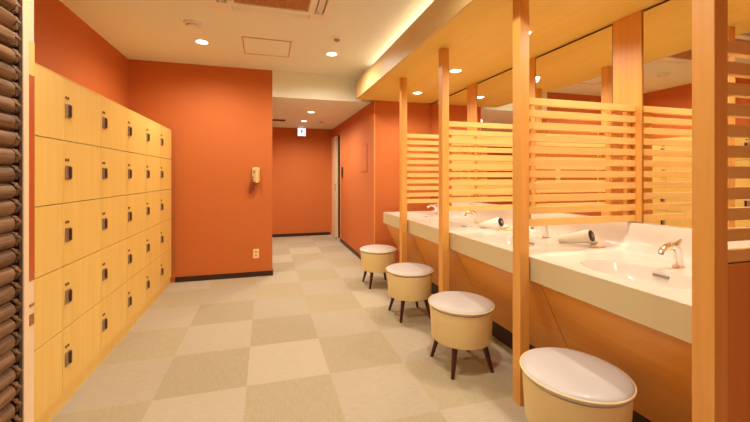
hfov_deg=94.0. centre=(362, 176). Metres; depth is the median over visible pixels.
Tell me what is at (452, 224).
basin
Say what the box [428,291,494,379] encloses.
round stool
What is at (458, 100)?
wall mirror
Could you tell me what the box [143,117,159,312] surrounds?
locker
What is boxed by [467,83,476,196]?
trim
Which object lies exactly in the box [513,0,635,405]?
partition
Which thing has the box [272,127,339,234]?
wall
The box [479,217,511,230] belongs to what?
hairdryer
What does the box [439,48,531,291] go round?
partition
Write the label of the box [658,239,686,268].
tap
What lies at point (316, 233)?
baseboard
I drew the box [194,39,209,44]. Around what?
recessed light
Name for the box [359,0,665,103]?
ceiling
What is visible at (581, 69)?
wall mirror
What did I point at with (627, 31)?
trim
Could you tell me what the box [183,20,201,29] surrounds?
smoke detector
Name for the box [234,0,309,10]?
grille
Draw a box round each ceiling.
[59,0,433,76]
[133,59,373,128]
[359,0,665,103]
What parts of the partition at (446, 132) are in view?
post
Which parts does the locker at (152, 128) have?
door, door, door, door, door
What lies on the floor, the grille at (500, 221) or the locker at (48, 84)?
the locker at (48, 84)
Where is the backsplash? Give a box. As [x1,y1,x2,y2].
[433,198,749,265]
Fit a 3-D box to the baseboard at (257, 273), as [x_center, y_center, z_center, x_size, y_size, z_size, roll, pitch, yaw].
[-1.676,1.216,4.313,1.115,0.062,0.132,0,0,-15]
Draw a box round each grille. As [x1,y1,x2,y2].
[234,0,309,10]
[498,218,503,225]
[589,230,594,241]
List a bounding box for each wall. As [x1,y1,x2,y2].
[23,0,34,421]
[34,0,127,107]
[128,59,271,282]
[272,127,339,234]
[333,100,430,262]
[431,197,642,222]
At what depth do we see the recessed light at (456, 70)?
3.31 m
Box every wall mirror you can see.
[430,88,466,197]
[477,68,512,204]
[536,24,612,215]
[643,0,749,228]
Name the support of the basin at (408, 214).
in the vanity
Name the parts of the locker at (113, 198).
door, door, door, door, door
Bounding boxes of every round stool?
[360,244,396,288]
[386,263,433,322]
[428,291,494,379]
[519,347,636,421]
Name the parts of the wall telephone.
coiled cord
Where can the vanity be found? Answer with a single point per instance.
(623, 303)
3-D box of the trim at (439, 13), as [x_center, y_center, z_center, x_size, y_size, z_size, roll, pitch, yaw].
[0.729,-1.113,1.655,0.024,0.223,6.000,0,0,-15]
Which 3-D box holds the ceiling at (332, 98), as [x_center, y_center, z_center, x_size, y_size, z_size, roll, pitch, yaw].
[-1.234,-1.219,5.926,4.102,0.432,2.980,0,0,-15]
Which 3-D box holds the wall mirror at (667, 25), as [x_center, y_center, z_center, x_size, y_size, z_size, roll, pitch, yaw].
[1.784,-0.359,1.787,0.015,1.280,0.667,0,0,-15]
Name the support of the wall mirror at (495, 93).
attached to the wall at (432, 208)
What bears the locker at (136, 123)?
on the floor
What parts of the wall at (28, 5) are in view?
strike plate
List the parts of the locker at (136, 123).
door, door, door, door, door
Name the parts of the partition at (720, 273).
post, solid panel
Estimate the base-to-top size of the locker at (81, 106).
1.786 m
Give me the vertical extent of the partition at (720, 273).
2.250 m
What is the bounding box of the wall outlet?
[253,249,258,257]
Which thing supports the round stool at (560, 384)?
on the floor
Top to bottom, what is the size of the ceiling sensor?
0.028 m
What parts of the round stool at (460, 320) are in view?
leg, leg, seat, leg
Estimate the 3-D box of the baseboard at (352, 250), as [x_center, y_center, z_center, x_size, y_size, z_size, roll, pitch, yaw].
[0.019,1.217,5.681,0.327,0.060,2.162,0,0,-15]
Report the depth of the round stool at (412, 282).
3.00 m
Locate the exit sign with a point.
(301, 131)
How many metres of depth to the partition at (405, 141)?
3.59 m
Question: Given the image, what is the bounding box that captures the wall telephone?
[249,167,259,193]
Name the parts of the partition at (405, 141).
post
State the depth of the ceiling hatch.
3.59 m
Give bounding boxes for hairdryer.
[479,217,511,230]
[558,230,604,247]
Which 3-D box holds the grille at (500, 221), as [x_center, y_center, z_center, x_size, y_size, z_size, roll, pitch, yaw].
[1.135,0.375,2.861,0.072,0.070,0.023,0,0,-39]
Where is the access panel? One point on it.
(363, 147)
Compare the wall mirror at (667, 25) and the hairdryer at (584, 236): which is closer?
the wall mirror at (667, 25)
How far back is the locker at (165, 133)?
3.81 m
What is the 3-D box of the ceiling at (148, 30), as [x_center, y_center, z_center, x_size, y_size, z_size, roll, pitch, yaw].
[0.006,-1.385,1.454,4.102,0.100,6.300,0,0,-15]
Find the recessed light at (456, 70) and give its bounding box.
[449,68,462,72]
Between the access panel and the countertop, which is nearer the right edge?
the countertop
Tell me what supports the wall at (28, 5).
attached to the door frame
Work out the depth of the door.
7.06 m
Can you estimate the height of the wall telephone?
0.324 m
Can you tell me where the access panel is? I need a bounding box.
[361,144,366,171]
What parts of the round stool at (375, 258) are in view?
leg, seat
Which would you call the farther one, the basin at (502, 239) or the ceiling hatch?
the ceiling hatch
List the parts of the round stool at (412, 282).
leg, leg, seat, leg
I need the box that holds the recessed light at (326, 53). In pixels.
[325,52,337,55]
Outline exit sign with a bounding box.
[297,127,305,135]
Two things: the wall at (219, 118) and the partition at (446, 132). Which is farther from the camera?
the wall at (219, 118)
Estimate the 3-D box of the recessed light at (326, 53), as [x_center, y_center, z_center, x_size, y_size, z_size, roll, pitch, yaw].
[-0.332,-1.333,3.815,0.144,0.005,0.144,0,0,-15]
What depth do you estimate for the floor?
2.39 m
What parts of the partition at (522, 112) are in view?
post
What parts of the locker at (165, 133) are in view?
door, door, door, door, door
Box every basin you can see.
[399,213,430,216]
[429,221,471,227]
[481,234,546,246]
[581,260,691,288]
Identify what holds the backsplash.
attached to the wall at (432, 208)
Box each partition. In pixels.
[400,77,474,262]
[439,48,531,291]
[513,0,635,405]
[692,0,749,421]
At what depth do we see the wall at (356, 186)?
4.78 m
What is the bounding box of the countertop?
[384,211,691,305]
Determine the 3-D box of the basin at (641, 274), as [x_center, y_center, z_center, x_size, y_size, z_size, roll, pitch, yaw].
[1.265,0.508,1.612,0.324,0.132,0.480,0,0,-15]
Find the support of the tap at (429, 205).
on the vanity
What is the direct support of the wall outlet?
attached to the wall at (219, 118)
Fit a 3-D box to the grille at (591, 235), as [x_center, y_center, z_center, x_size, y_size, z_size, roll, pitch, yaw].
[1.440,0.375,2.193,0.072,0.070,0.023,0,0,-39]
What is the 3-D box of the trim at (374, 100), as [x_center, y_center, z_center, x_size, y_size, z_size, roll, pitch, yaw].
[0.161,0.092,4.614,0.014,2.190,0.014,0,0,-15]
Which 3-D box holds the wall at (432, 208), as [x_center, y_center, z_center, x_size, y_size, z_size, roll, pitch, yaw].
[1.836,-0.044,1.988,0.190,2.582,6.350,0,0,-15]
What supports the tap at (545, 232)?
on the vanity
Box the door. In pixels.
[332,136,337,237]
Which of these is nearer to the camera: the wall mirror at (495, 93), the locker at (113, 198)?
the locker at (113, 198)
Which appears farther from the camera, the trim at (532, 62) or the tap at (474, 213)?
the tap at (474, 213)
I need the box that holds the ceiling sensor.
[332,37,341,41]
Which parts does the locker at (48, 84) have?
door, door, panel, door, door, door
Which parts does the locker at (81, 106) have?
handle, handle, handle, handle, handle, door, panel, door, door, door, door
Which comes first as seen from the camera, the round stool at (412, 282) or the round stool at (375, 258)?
the round stool at (412, 282)
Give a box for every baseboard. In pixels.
[175,268,272,282]
[272,232,329,236]
[340,238,360,259]
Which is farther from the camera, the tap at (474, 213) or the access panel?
the access panel
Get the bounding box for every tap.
[427,203,438,213]
[464,210,479,222]
[530,226,549,238]
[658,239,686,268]
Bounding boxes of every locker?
[34,63,61,421]
[60,76,100,408]
[98,95,126,363]
[124,108,145,334]
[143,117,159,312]
[158,125,170,295]
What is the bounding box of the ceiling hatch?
[242,36,291,56]
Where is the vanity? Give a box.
[383,198,749,421]
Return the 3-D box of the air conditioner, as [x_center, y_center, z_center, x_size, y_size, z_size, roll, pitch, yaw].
[-0.624,-1.318,2.437,0.950,0.034,0.950,0,0,-15]
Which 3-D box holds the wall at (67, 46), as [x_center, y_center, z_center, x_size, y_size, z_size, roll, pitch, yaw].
[-2.297,-0.044,2.362,0.150,2.582,9.280,0,0,-15]
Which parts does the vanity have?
apron panel, apron panel, apron panel, apron panel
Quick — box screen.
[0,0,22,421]
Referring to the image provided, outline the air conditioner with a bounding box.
[206,0,337,24]
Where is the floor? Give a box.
[49,234,527,421]
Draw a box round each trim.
[356,0,475,98]
[374,100,374,244]
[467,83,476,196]
[529,57,535,206]
[613,10,642,221]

